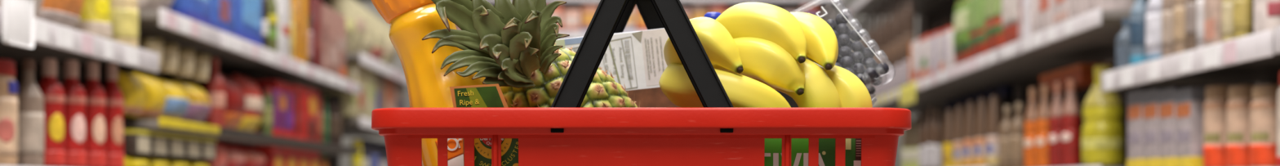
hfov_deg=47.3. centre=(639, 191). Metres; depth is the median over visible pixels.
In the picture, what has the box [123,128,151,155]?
box
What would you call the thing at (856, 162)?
print
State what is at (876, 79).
blueberry
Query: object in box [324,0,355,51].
flour bag
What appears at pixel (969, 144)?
label
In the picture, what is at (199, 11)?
box
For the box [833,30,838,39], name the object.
blueberry
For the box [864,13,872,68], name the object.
sauce bottle
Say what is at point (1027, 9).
carton
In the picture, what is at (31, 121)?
vinegar bottle
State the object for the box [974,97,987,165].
syrup
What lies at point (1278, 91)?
jug
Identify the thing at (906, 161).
label
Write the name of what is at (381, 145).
sauce jar
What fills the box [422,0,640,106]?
pineapple
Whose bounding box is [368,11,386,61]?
flour bag
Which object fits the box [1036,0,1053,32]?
carton
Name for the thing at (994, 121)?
syrup
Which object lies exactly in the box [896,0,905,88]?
sauce bottle
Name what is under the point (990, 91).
jar
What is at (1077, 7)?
carton
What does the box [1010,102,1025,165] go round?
vinegar bottle
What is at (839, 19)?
blueberry
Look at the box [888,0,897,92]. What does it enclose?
sauce bottle
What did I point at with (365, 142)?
sauce jar
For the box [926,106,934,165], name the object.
syrup bottle
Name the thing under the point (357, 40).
flour bag
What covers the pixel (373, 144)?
sauce jar
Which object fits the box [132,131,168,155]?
box
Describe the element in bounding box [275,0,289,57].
carton
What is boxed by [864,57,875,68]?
blueberry
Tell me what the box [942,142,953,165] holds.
label
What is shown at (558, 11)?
box
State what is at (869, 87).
blueberry
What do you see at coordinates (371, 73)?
cereal box
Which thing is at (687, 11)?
box
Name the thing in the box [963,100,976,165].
syrup
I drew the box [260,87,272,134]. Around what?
jar
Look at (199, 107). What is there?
bag
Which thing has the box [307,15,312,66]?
carton
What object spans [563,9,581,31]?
box
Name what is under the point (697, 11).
box
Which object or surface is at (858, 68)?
blueberry
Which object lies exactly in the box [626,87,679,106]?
food picture
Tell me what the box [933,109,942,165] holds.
syrup bottle
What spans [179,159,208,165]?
bag
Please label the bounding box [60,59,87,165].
ketchup bottle
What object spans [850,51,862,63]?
blueberry
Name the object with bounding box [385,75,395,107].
cereal box
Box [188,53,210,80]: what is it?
tub
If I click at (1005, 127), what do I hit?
vinegar bottle
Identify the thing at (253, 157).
chip bag
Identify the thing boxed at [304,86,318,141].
box
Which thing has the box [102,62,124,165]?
ketchup bottle
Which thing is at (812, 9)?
box
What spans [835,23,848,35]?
blueberry
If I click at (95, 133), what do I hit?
label
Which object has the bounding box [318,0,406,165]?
shelf unit
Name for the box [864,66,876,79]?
blueberry
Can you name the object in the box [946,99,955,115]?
jar
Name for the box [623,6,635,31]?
box
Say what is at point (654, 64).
print
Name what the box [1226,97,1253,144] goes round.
label
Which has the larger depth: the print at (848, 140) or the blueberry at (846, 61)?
the blueberry at (846, 61)
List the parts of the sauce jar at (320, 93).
lid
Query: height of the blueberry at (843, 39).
0.013 m
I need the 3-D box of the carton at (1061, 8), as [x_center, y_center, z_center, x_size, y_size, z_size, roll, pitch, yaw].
[1.279,-0.580,4.271,0.100,0.200,0.165,0,0,0]
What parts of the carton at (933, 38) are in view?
printed panel, printed panel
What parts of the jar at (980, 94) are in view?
lid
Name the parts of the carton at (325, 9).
printed panel, printed panel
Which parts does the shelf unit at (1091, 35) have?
shelf, panel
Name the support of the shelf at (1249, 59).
on the floor
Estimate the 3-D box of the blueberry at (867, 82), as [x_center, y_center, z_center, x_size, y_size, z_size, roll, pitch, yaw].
[0.219,-0.105,1.431,0.012,0.012,0.012,0,0,-17]
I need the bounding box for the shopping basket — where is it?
[371,0,911,165]
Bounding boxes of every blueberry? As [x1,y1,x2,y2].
[826,19,836,30]
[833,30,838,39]
[835,13,848,25]
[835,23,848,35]
[837,34,849,46]
[839,45,851,57]
[840,56,853,68]
[841,40,853,49]
[844,67,854,74]
[849,29,862,41]
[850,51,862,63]
[851,40,862,52]
[852,62,865,75]
[856,73,866,84]
[859,53,866,65]
[862,47,875,58]
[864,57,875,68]
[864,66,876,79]
[864,78,869,88]
[866,81,871,91]
[868,71,879,83]
[868,84,875,93]
[871,75,882,85]
[876,62,888,74]
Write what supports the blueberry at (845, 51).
in the plastic container
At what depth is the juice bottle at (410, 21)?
1.28 m
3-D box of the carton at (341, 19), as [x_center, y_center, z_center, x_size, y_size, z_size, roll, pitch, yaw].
[-1.279,-0.595,6.033,0.100,0.270,0.165,0,0,0]
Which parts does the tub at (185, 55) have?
lid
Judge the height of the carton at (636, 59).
0.153 m
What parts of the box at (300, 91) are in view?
printed panel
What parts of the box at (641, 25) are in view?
printed panel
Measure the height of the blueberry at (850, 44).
0.012 m
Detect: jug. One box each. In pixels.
[1203,84,1234,165]
[1249,84,1279,165]
[1276,71,1279,165]
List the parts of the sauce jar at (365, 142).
lid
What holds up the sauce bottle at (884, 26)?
on the shelf unit at (930, 13)
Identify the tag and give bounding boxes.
[449,83,518,165]
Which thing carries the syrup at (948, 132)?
on the shelf unit at (974, 73)
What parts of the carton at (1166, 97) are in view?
printed panel, printed panel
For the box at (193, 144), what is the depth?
4.01 m
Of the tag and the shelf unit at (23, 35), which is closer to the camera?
the tag
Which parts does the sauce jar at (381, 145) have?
lid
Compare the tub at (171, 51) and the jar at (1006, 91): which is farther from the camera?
the jar at (1006, 91)
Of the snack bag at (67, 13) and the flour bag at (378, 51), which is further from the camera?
the flour bag at (378, 51)
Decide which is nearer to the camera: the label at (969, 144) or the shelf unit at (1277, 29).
the shelf unit at (1277, 29)
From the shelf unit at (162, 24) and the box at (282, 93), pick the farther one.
the box at (282, 93)
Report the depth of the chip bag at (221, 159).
4.29 m
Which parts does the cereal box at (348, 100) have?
printed panel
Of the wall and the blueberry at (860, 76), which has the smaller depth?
the blueberry at (860, 76)
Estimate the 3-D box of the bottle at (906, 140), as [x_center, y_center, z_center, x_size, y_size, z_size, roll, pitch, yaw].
[1.257,-0.223,6.850,0.056,0.266,0.056,0,0,-34]
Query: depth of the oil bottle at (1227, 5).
3.07 m
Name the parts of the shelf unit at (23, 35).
shelf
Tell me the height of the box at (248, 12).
0.220 m
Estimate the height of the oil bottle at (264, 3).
0.250 m
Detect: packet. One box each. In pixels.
[953,0,970,64]
[968,0,986,58]
[984,0,1004,52]
[1001,0,1017,45]
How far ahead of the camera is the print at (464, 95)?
1.23 m
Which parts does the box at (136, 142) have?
printed panel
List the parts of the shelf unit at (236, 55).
panel, shelf, shelf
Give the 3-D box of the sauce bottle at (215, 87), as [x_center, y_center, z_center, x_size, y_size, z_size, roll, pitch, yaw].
[-1.260,-0.291,4.327,0.062,0.210,0.062,0,0,34]
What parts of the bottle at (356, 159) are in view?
lid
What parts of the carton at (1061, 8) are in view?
printed panel, printed panel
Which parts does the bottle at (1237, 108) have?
lid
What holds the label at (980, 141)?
on the syrup at (980, 126)
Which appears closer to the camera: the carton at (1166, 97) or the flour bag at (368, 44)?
the carton at (1166, 97)
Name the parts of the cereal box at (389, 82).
printed panel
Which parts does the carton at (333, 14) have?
printed panel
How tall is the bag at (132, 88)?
0.108 m
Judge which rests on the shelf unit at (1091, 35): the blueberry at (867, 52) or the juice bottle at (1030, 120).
the juice bottle at (1030, 120)
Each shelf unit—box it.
[0,0,159,165]
[13,8,219,136]
[77,31,360,154]
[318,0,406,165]
[484,0,843,106]
[845,0,987,165]
[915,53,1109,165]
[986,0,1263,165]
[1274,26,1279,53]
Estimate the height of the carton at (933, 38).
0.185 m
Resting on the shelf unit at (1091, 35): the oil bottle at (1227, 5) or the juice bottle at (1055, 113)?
the juice bottle at (1055, 113)
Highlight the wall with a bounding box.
[340,0,917,165]
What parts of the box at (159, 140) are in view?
printed panel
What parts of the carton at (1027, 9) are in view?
printed panel, printed panel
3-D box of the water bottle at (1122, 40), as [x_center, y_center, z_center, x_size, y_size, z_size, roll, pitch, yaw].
[1.258,-0.377,3.772,0.058,0.138,0.058,0,0,-34]
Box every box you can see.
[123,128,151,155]
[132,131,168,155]
[142,133,186,157]
[163,135,201,158]
[168,0,211,26]
[174,137,216,159]
[210,0,236,36]
[235,0,262,46]
[248,146,284,165]
[253,80,293,137]
[284,147,297,165]
[291,84,306,139]
[297,149,309,165]
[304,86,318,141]
[308,150,319,165]
[322,90,357,116]
[342,62,366,117]
[366,66,375,118]
[375,71,385,108]
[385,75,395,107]
[395,80,404,107]
[551,5,563,31]
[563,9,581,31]
[581,5,598,31]
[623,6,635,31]
[636,7,647,31]
[684,8,689,19]
[691,4,708,18]
[709,4,726,13]
[800,4,817,15]
[1204,0,1222,46]
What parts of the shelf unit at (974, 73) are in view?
shelf, panel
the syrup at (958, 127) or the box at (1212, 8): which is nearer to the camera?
the box at (1212, 8)
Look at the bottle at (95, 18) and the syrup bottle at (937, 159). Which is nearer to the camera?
the bottle at (95, 18)
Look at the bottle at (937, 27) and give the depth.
7.00 m
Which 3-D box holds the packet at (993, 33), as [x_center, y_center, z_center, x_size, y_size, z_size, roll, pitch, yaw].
[1.255,-0.615,5.147,0.056,0.270,0.241,0,0,0]
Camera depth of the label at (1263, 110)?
2.91 m
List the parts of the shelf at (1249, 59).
shelf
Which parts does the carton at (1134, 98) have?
printed panel, printed panel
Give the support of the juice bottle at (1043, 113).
on the shelf unit at (1091, 35)
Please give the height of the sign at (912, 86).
0.088 m
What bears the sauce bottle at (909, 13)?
on the shelf unit at (930, 13)
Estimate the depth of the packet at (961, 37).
5.61 m
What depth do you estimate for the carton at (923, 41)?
6.33 m
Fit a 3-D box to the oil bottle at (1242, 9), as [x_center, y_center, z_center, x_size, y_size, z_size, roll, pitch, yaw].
[1.248,-0.418,3.024,0.037,0.220,0.037,0,0,36]
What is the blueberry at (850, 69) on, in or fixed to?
in the plastic container
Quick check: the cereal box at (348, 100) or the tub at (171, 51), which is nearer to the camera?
the tub at (171, 51)
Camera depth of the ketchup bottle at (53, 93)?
3.10 m
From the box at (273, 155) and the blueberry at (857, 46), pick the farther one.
the box at (273, 155)
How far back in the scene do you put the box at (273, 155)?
4.90 m
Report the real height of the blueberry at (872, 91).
0.012 m
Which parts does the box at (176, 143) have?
printed panel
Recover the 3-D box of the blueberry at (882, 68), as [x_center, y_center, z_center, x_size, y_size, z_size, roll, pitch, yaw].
[0.237,-0.120,1.426,0.012,0.012,0.012,0,0,-16]
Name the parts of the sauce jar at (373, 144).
lid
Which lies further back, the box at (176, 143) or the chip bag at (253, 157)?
the chip bag at (253, 157)
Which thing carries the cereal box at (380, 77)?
on the shelf unit at (362, 126)
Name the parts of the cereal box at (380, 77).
printed panel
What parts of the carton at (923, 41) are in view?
printed panel, printed panel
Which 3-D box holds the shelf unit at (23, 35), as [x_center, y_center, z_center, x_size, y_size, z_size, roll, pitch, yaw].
[-1.433,-0.565,2.998,0.534,1.450,1.287,0,0,0]
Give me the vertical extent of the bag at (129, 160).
0.045 m
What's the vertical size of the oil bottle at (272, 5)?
0.260 m
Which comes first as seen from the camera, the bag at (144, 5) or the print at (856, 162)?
the print at (856, 162)
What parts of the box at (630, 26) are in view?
printed panel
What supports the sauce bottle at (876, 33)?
on the shelf unit at (930, 13)
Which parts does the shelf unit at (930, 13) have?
shelf, shelf, panel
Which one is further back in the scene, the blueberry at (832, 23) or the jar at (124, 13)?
the jar at (124, 13)
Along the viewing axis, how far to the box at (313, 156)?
5.51 m
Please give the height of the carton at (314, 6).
0.280 m
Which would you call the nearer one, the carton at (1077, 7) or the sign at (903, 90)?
the carton at (1077, 7)
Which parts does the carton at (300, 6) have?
printed panel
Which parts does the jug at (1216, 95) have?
lid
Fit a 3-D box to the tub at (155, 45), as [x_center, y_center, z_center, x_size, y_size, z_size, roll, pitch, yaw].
[-1.258,-0.355,3.764,0.060,0.075,0.060,0,0,34]
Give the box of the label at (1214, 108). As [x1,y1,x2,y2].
[1203,97,1229,145]
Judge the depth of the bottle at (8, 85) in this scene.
2.86 m
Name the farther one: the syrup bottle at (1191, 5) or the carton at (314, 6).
the carton at (314, 6)
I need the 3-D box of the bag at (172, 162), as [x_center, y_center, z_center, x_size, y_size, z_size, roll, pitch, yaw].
[-1.282,-0.068,3.954,0.105,0.045,0.175,0,0,0]
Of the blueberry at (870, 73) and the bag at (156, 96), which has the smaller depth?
the blueberry at (870, 73)
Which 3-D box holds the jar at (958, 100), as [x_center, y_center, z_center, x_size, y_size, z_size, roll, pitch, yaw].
[1.452,-0.258,6.587,0.067,0.335,0.067,0,0,-34]
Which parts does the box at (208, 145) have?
printed panel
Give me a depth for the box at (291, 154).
5.15 m
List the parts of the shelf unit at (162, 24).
panel, shelf, shelf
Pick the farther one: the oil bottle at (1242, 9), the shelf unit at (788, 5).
the shelf unit at (788, 5)
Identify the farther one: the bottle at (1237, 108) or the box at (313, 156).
the box at (313, 156)
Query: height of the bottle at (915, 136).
0.254 m
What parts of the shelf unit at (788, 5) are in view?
shelf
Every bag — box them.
[0,0,43,17]
[36,0,84,29]
[116,71,146,117]
[124,155,149,165]
[133,72,166,119]
[137,0,173,10]
[137,155,168,165]
[153,77,189,119]
[157,157,189,165]
[173,80,211,123]
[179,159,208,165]
[195,142,245,165]
[197,140,227,165]
[229,143,266,165]
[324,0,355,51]
[346,0,365,53]
[358,3,375,55]
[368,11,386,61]
[377,17,396,66]
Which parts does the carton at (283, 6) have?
printed panel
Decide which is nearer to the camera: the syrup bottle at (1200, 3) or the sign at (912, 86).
the syrup bottle at (1200, 3)
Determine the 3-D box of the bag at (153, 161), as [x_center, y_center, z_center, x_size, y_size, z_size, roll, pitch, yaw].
[-1.276,-0.068,3.784,0.092,0.045,0.153,0,0,0]
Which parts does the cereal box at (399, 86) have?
printed panel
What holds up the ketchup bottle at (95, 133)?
on the shelf unit at (23, 35)
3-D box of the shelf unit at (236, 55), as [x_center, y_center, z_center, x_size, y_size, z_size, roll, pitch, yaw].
[-1.448,-0.565,5.225,0.503,1.450,2.082,0,0,0]
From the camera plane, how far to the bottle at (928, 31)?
7.20 m
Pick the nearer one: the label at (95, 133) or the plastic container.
the plastic container
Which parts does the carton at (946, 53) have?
printed panel, printed panel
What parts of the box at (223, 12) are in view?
printed panel, printed panel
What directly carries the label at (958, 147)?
on the syrup at (958, 127)
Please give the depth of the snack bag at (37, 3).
3.02 m
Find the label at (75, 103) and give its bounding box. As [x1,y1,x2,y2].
[60,77,86,151]
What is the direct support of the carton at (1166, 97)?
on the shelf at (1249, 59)
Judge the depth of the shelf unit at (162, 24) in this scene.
3.90 m
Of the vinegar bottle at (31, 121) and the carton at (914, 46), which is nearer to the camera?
the vinegar bottle at (31, 121)
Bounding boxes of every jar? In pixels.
[111,0,138,47]
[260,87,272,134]
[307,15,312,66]
[318,91,322,142]
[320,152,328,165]
[322,92,328,142]
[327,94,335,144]
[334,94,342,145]
[351,146,362,163]
[356,138,369,165]
[368,140,378,165]
[377,142,387,165]
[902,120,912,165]
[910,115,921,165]
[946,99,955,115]
[955,97,965,113]
[964,93,976,113]
[975,90,987,110]
[986,87,999,109]
[998,84,1014,121]
[1253,0,1279,33]
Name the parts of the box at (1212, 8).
printed panel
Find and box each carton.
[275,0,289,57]
[291,0,307,63]
[307,0,321,69]
[321,3,329,72]
[329,8,337,75]
[337,13,346,78]
[554,28,679,106]
[764,137,861,165]
[909,39,919,83]
[918,33,931,79]
[928,30,940,75]
[937,26,955,71]
[1017,0,1036,39]
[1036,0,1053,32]
[1039,71,1077,93]
[1052,67,1091,89]
[1053,0,1070,26]
[1066,63,1111,86]
[1070,0,1086,18]
[1086,0,1134,12]
[1126,88,1150,165]
[1142,88,1165,165]
[1157,86,1202,165]
[1174,87,1206,165]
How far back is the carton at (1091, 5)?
3.88 m
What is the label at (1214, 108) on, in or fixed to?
on the jug at (1216, 95)
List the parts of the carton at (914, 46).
printed panel, printed panel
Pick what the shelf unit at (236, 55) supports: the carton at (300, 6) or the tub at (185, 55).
the carton at (300, 6)
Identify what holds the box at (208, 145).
on the bag at (191, 162)
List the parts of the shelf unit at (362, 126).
panel, shelf, shelf, shelf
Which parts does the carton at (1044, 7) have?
printed panel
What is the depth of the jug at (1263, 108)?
2.91 m
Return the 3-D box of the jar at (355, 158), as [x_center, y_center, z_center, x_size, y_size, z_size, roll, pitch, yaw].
[-1.254,-0.112,6.464,0.048,0.185,0.048,0,0,34]
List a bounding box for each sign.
[899,84,907,106]
[907,81,915,104]
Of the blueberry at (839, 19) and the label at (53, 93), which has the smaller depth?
the blueberry at (839, 19)
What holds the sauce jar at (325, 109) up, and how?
on the shelf unit at (236, 55)
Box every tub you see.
[139,37,164,68]
[159,42,179,72]
[171,48,195,76]
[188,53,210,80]
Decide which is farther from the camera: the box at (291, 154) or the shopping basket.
the box at (291, 154)
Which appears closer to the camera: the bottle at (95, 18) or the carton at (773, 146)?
the carton at (773, 146)
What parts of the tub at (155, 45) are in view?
lid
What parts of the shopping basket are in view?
handle, handle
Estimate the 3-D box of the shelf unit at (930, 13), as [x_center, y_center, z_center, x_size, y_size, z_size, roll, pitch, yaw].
[1.448,-0.565,7.465,0.503,1.450,2.102,0,0,0]
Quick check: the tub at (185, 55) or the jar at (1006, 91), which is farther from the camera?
the jar at (1006, 91)
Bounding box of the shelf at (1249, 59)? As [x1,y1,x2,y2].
[1101,29,1279,92]
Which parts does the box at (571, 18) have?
printed panel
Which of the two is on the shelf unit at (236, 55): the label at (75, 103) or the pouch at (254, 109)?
the pouch at (254, 109)
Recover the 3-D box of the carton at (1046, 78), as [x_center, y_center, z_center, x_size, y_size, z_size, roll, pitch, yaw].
[1.405,-0.365,4.895,0.091,0.060,0.152,0,0,0]
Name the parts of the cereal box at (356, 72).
printed panel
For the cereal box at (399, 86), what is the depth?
7.47 m
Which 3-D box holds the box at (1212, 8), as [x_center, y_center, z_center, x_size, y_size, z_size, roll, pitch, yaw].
[1.254,-0.413,3.153,0.051,0.210,0.069,0,0,0]
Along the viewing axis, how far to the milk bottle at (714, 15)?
1.42 m
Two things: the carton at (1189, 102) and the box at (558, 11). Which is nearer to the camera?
the carton at (1189, 102)
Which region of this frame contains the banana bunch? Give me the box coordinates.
[658,2,872,106]
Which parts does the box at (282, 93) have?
printed panel, printed panel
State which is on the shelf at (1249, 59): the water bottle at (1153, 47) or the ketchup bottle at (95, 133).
the water bottle at (1153, 47)
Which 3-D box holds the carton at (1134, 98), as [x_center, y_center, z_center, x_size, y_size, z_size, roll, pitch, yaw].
[1.262,-0.148,3.635,0.065,0.206,0.107,0,0,0]
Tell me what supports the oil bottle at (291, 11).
on the shelf unit at (236, 55)
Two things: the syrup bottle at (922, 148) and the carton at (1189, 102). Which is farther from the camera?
the syrup bottle at (922, 148)
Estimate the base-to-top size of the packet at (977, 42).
0.270 m
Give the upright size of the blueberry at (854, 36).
0.012 m
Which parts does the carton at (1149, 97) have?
printed panel, printed panel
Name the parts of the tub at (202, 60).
lid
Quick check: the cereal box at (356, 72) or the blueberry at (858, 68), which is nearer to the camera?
the blueberry at (858, 68)
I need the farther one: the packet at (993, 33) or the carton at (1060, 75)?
the packet at (993, 33)
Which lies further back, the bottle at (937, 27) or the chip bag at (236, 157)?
the bottle at (937, 27)
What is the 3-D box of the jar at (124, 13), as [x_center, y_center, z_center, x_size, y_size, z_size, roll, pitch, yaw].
[-1.272,-0.424,3.575,0.087,0.160,0.087,0,0,34]
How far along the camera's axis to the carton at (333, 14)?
5.86 m
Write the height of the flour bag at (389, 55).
0.270 m
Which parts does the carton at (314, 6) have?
printed panel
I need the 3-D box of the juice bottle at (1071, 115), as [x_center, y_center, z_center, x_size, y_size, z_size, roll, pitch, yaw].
[1.257,-0.202,4.260,0.057,0.254,0.055,0,0,-34]
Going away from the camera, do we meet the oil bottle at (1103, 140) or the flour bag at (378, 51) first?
the oil bottle at (1103, 140)
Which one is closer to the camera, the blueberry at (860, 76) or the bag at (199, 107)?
the blueberry at (860, 76)
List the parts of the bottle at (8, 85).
lid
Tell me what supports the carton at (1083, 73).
on the shelf unit at (1091, 35)
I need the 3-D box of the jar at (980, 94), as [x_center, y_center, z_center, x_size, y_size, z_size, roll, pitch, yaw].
[1.454,-0.258,6.186,0.069,0.335,0.069,0,0,-34]
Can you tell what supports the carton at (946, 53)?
on the shelf unit at (974, 73)
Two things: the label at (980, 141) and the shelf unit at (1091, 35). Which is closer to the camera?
the shelf unit at (1091, 35)
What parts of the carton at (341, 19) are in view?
printed panel, printed panel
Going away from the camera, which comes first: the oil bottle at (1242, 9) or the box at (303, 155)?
the oil bottle at (1242, 9)
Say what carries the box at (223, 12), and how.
on the shelf unit at (236, 55)
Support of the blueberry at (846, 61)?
in the plastic container
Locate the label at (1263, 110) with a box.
[1249,97,1277,144]
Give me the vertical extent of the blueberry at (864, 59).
0.013 m
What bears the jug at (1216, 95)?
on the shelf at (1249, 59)
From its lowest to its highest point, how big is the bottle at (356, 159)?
0.210 m
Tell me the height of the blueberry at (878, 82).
0.012 m
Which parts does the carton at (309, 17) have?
lid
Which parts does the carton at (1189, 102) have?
printed panel, printed panel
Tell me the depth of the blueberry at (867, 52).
1.43 m
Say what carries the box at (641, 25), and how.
on the shelf unit at (788, 5)
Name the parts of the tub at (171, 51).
lid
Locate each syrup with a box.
[942,108,955,165]
[953,104,964,165]
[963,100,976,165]
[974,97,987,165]
[986,94,1002,165]
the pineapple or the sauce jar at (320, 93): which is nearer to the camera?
the pineapple
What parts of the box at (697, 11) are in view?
printed panel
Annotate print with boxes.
[453,85,503,106]
[641,28,668,85]
[845,137,851,149]
[853,160,861,165]
[855,137,861,159]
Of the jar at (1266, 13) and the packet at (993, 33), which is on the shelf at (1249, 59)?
the jar at (1266, 13)
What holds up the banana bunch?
in the shopping basket
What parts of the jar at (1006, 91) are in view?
lid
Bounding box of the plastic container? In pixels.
[815,0,883,104]
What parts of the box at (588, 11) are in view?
printed panel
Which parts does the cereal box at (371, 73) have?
printed panel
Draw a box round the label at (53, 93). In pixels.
[36,75,65,150]
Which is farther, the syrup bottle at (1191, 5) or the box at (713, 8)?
the box at (713, 8)
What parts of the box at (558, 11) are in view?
printed panel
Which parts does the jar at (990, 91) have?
lid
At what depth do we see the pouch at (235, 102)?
4.47 m
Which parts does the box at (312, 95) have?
printed panel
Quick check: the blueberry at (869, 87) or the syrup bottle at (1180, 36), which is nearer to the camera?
the blueberry at (869, 87)
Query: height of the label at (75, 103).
0.210 m
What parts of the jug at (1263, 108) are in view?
lid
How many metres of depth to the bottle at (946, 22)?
6.79 m
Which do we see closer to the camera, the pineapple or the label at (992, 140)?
the pineapple
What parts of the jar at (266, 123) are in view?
lid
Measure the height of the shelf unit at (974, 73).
1.450 m
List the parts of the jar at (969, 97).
lid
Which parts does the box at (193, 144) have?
printed panel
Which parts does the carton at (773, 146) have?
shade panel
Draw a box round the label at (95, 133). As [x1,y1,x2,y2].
[83,78,106,152]
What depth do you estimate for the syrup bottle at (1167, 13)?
3.42 m
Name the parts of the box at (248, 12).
printed panel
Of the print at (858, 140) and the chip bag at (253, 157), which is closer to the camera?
the print at (858, 140)
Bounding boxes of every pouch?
[200,74,245,128]
[231,73,263,131]
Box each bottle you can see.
[0,58,17,165]
[17,57,44,165]
[36,57,66,165]
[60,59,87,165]
[74,0,112,39]
[83,61,106,165]
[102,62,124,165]
[204,57,225,127]
[262,0,268,48]
[266,0,277,52]
[289,0,294,58]
[351,139,362,165]
[371,0,485,165]
[703,12,720,19]
[858,18,864,66]
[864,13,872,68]
[871,6,880,97]
[880,0,888,95]
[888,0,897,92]
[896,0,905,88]
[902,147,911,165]
[903,0,915,85]
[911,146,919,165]
[919,111,927,165]
[926,29,932,34]
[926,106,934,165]
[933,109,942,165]
[934,24,941,31]
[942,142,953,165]
[943,19,950,28]
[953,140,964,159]
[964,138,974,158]
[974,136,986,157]
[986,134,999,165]
[999,105,1012,165]
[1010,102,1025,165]
[1023,87,1038,165]
[1035,84,1051,165]
[1048,81,1063,165]
[1061,78,1080,165]
[1081,65,1124,164]
[1115,17,1130,69]
[1129,0,1147,65]
[1145,0,1162,61]
[1161,0,1173,57]
[1173,0,1186,53]
[1185,0,1196,51]
[1196,0,1204,48]
[1196,40,1204,48]
[1222,0,1233,41]
[1226,84,1257,165]
[1233,0,1253,39]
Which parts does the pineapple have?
crown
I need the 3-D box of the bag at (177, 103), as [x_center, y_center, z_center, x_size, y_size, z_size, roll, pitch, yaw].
[-1.286,-0.244,3.939,0.123,0.116,0.190,0,0,0]
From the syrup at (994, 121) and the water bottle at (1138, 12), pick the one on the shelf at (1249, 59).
the water bottle at (1138, 12)
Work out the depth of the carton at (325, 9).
5.71 m

